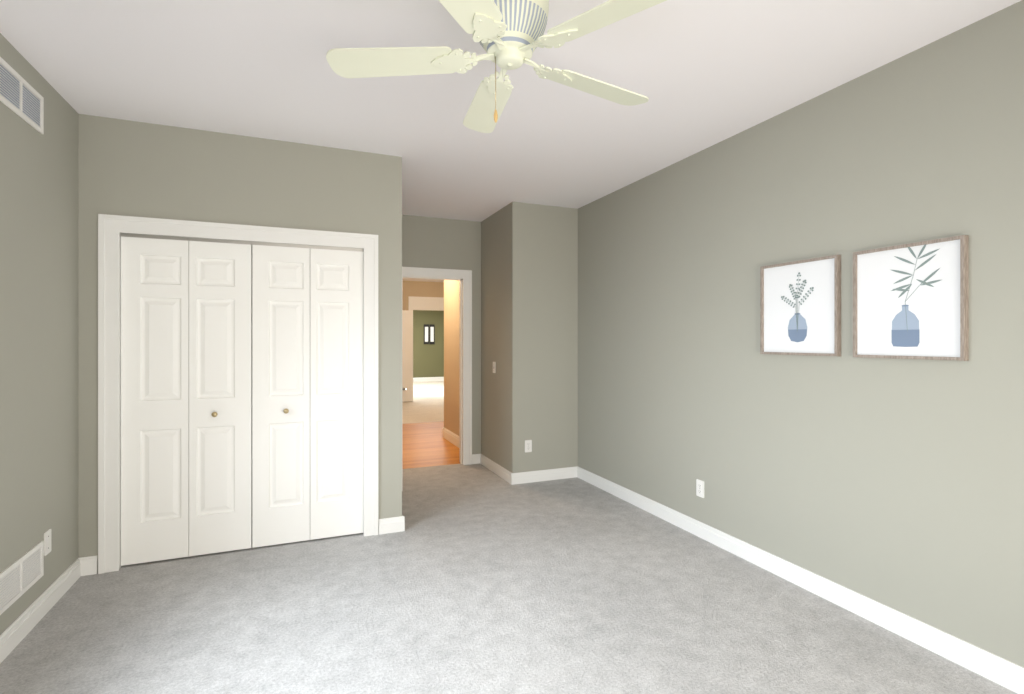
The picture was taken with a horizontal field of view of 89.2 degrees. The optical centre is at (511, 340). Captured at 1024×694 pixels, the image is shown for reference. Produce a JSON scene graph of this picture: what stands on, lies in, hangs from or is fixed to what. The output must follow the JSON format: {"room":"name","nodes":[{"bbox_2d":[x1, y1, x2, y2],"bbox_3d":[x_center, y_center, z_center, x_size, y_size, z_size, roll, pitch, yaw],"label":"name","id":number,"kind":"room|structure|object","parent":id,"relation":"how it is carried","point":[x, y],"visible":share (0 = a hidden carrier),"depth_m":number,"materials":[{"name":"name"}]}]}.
{"room":"empty bedroom","nodes":[
{"label":"empty bedroom","id":0,"kind":"room"},
{"bbox_2d":[0,33,77,634],"bbox_3d":[-2.027,0.027,1.625,0.120,2.720,6.790,0,0,-22],"label":"wall","id":1,"kind":"structure","parent":0,"point":[38,335],"depth_m":2.59,"materials":[{"name":"grey paint"}]},
{"bbox_2d":[0,541,43,614],"bbox_3d":[-2.245,1.099,2.322,0.008,0.175,0.645,0,0,-22],"label":"air vent","id":2,"kind":"object","parent":1,"relation":"in","point":[21,576],"visible":0.92,"depth_m":2.41,"materials":[{"name":"white metal"}]},
{"bbox_2d":[0,57,43,133],"bbox_3d":[-2.245,-1.131,2.322,0.008,0.185,0.645,0,0,-22],"label":"air vent","id":3,"kind":"object","parent":1,"relation":"in","point":[21,97],"visible":1,"depth_m":2.41,"materials":[{"name":"white metal"}]},
{"bbox_2d":[0,556,91,663],"bbox_3d":[-1.624,1.335,0.845,0.030,0.105,4.800,0,0,-22],"label":"baseboard","id":4,"kind":"structure","parent":1,"relation":"attached to","point":[16,632],"depth_m":2.58,"materials":[{"name":"white wood"}]},
{"bbox_2d":[44,529,50,555],"bbox_3d":[-2.391,1.042,2.676,0.007,0.117,0.072,0,0,-22],"label":"electrical outlet plate","id":5,"kind":"object","parent":1,"relation":"attached to","point":[47,542],"visible":1,"depth_m":2.67,"materials":[{"name":"white plastic"}]},
{"bbox_2d":[78,114,401,557],"bbox_3d":[-1.700,0.027,3.474,1.895,2.720,0.120,0,0,-22],"label":"wall","id":6,"kind":"structure","parent":0,"point":[135,168],"depth_m":3.35,"materials":[{"name":"grey paint"}]},
{"bbox_2d":[98,214,377,573],"bbox_3d":[-1.729,0.320,3.452,1.624,2.135,0.140,0,0,-22],"label":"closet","id":7,"kind":"structure","parent":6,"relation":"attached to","point":[234,241],"depth_m":3.39,"materials":[{"name":"white wood"}]},
{"bbox_2d":[392,515,404,531],"bbox_3d":[-1.120,1.335,4.586,0.025,0.105,1.766,0,0,-22],"label":"baseboard","id":8,"kind":"structure","parent":6,"relation":"attached to","point":[400,523],"depth_m":3.76,"materials":[{"name":"white wood"}]},
{"bbox_2d":[402,381,443,423],"bbox_3d":[-2.895,1.412,13.322,7.200,0.050,9.560,0,0,-22],"label":"floor","id":9,"kind":"structure","parent":0,"point":[426,404],"depth_m":11.18,"materials":[{"name":"beige carpet"}]},
{"bbox_2d":[402,281,443,310],"bbox_3d":[-2.438,0.027,11.715,3.820,2.720,0.120,0,0,-22],"label":"wall","id":10,"kind":"structure","parent":0,"point":[421,289],"depth_m":11.80,"materials":[{"name":"beige paint"}]},
{"bbox_2d":[402,310,412,401],"bbox_3d":[-2.584,0.357,11.530,0.770,2.040,0.040,0,0,-22],"label":"door","id":11,"kind":"structure","parent":10,"relation":"in","point":[407,351],"depth_m":11.61,"materials":[{"name":"white wood"}]},
{"bbox_2d":[408,296,443,401],"bbox_3d":[-1.820,0.202,11.894,1.100,2.370,0.020,0,0,-22],"label":"door frame","id":12,"kind":"structure","parent":10,"relation":"attached to","point":[425,303],"depth_m":11.82,"materials":[{"name":"white wood"}]},
{"bbox_2d":[413,310,443,377],"bbox_3d":[-4.358,0.027,16.872,7.200,2.720,0.120,0,0,-22],"label":"wall","id":13,"kind":"structure","parent":0,"point":[428,360],"depth_m":17.43,"materials":[{"name":"green paint"}]},
{"bbox_2d":[424,324,428,343],"bbox_3d":[-2.868,-0.193,17.403,0.170,0.660,0.035,0,0,-22],"label":"picture","id":14,"kind":"object","parent":13,"relation":"attached to","point":[426,326],"depth_m":17.39,"materials":[{"name":"grey"}]},
{"bbox_2d":[413,377,443,381],"bbox_3d":[-4.323,1.317,16.812,6.980,0.140,0.018,0,0,-22],"label":"baseboard","id":15,"kind":"structure","parent":13,"relation":"attached to","point":[418,379],"depth_m":17.42,"materials":[{"name":"white wood"}]},
{"bbox_2d":[429,324,434,343],"bbox_3d":[-2.692,-0.193,17.475,0.170,0.660,0.035,0,0,-22],"label":"picture","id":16,"kind":"object","parent":13,"relation":"attached to","point":[429,333],"depth_m":17.46,"materials":[{"name":"grey"}]},
{"bbox_2d":[402,421,459,468],"bbox_3d":[-1.328,1.412,7.159,5.400,0.050,3.030,0,0,-22],"label":"floor","id":17,"kind":"structure","parent":0,"point":[425,444],"depth_m":6.70,"materials":[{"name":"brown wood"}]},
{"bbox_2d":[402,215,480,453],"bbox_3d":[-1.807,0.027,5.323,3.105,2.720,0.120,0,0,-22],"label":"wall","id":18,"kind":"structure","parent":0,"point":[437,243],"depth_m":5.75,"materials":[{"name":"grey paint"}]},
{"bbox_2d":[402,267,471,464],"bbox_3d":[-0.941,0.304,5.680,1.000,2.165,0.160,0,0,-22],"label":"door frame","id":19,"kind":"structure","parent":18,"relation":"attached to","point":[465,276],"depth_m":5.78,"materials":[{"name":"white wood"}]},
{"bbox_2d":[0,463,1016,693],"bbox_3d":[-0.194,1.412,2.348,4.061,0.050,6.730,0,0,-22],"label":"floor","id":20,"kind":"structure","parent":0,"point":[479,578],"depth_m":2.58,"materials":[{"name":"grey carpet"}]},
{"bbox_2d":[0,0,1020,281],"bbox_3d":[-1.089,-1.373,8.788,7.315,0.080,19.320,0,0,-22],"label":"ceiling","id":21,"kind":"structure","parent":0,"point":[701,75],"depth_m":2.63,"materials":[{"name":"white paint"}]},
{"bbox_2d":[326,0,666,132],"bbox_3d":[0.003,-1.055,1.893,1.261,0.556,1.255,0,0,-22],"label":"ceiling fan","id":22,"kind":"object","parent":21,"relation":"hanging from","point":[508,35],"visible":1,"depth_m":1.83,"materials":[{"name":"white"}]},
{"bbox_2d":[444,202,577,472],"bbox_3d":[0.195,0.027,6.494,1.490,2.720,2.620,0,0,-22],"label":"wall","id":23,"kind":"structure","parent":0,"point":[529,303],"depth_m":5.18,"materials":[{"name":"grey paint"}]},
{"bbox_2d":[442,427,458,447],"bbox_3d":[-0.687,1.317,6.708,0.018,0.140,1.588,0,0,-22],"label":"baseboard","id":24,"kind":"structure","parent":23,"relation":"attached to","point":[450,436],"depth_m":7.04,"materials":[{"name":"white"}]},
{"bbox_2d":[493,362,495,372],"bbox_3d":[-0.193,0.287,5.458,0.017,0.117,0.072,0,0,-22],"label":"light switch","id":25,"kind":"object","parent":23,"relation":"attached to","point":[494,367],"visible":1,"depth_m":5.44,"materials":[{"name":"white plastic"}]},
{"bbox_2d":[476,454,515,484],"bbox_3d":[-0.190,1.335,5.413,0.045,0.105,0.946,0,0,-22],"label":"baseboard","id":26,"kind":"structure","parent":23,"relation":"attached to","point":[491,465],"depth_m":5.36,"materials":[{"name":"white wood"}]},
{"bbox_2d":[525,440,531,451],"bbox_3d":[0.160,1.034,5.058,0.072,0.117,0.009,0,0,-22],"label":"outlet","id":27,"kind":"object","parent":23,"relation":"attached to","point":[528,445],"visible":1,"depth_m":5.06,"materials":[{"name":"white plastic"}]},
{"bbox_2d":[512,467,575,483],"bbox_3d":[0.328,1.335,5.124,0.660,0.105,0.016,0,0,-22],"label":"baseboard","id":28,"kind":"structure","parent":23,"relation":"attached to","point":[569,472],"depth_m":5.12,"materials":[{"name":"white wood"}]},
{"bbox_2d":[578,0,1023,667],"bbox_3d":[1.778,0.027,2.734,0.120,2.720,5.940,0,0,-22],"label":"wall","id":29,"kind":"structure","parent":0,"point":[894,484],"depth_m":2.71,"materials":[{"name":"grey paint"}]},
{"bbox_2d":[696,479,703,497],"bbox_3d":[1.326,1.047,3.662,0.009,0.117,0.072,0,0,-22],"label":"outlet","id":30,"kind":"object","parent":29,"relation":"attached to","point":[699,488],"visible":1,"depth_m":3.66,"materials":[{"name":"white plastic"}]},
{"bbox_2d":[576,466,1023,693],"bbox_3d":[1.731,1.335,2.671,0.016,0.105,5.620,0,0,-22],"label":"baseboard","id":31,"kind":"structure","parent":29,"relation":"attached to","point":[1007,674],"depth_m":2.67,"materials":[{"name":"white wood"}]},
{"bbox_2d":[760,255,840,355],"bbox_3d":[1.614,-0.180,2.933,0.032,0.530,0.485,0,0,-22],"label":"picture","id":32,"kind":"object","parent":29,"relation":"attached to","point":[800,307],"visible":1,"depth_m":2.90,"materials":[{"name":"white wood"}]},
{"bbox_2d":[853,235,968,360],"bbox_3d":[1.829,-0.181,2.413,0.032,0.536,0.475,0,0,-22],"label":"picture","id":33,"kind":"object","parent":29,"relation":"attached to","point":[910,300],"visible":0.96,"depth_m":2.38,"materials":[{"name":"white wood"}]}
]}

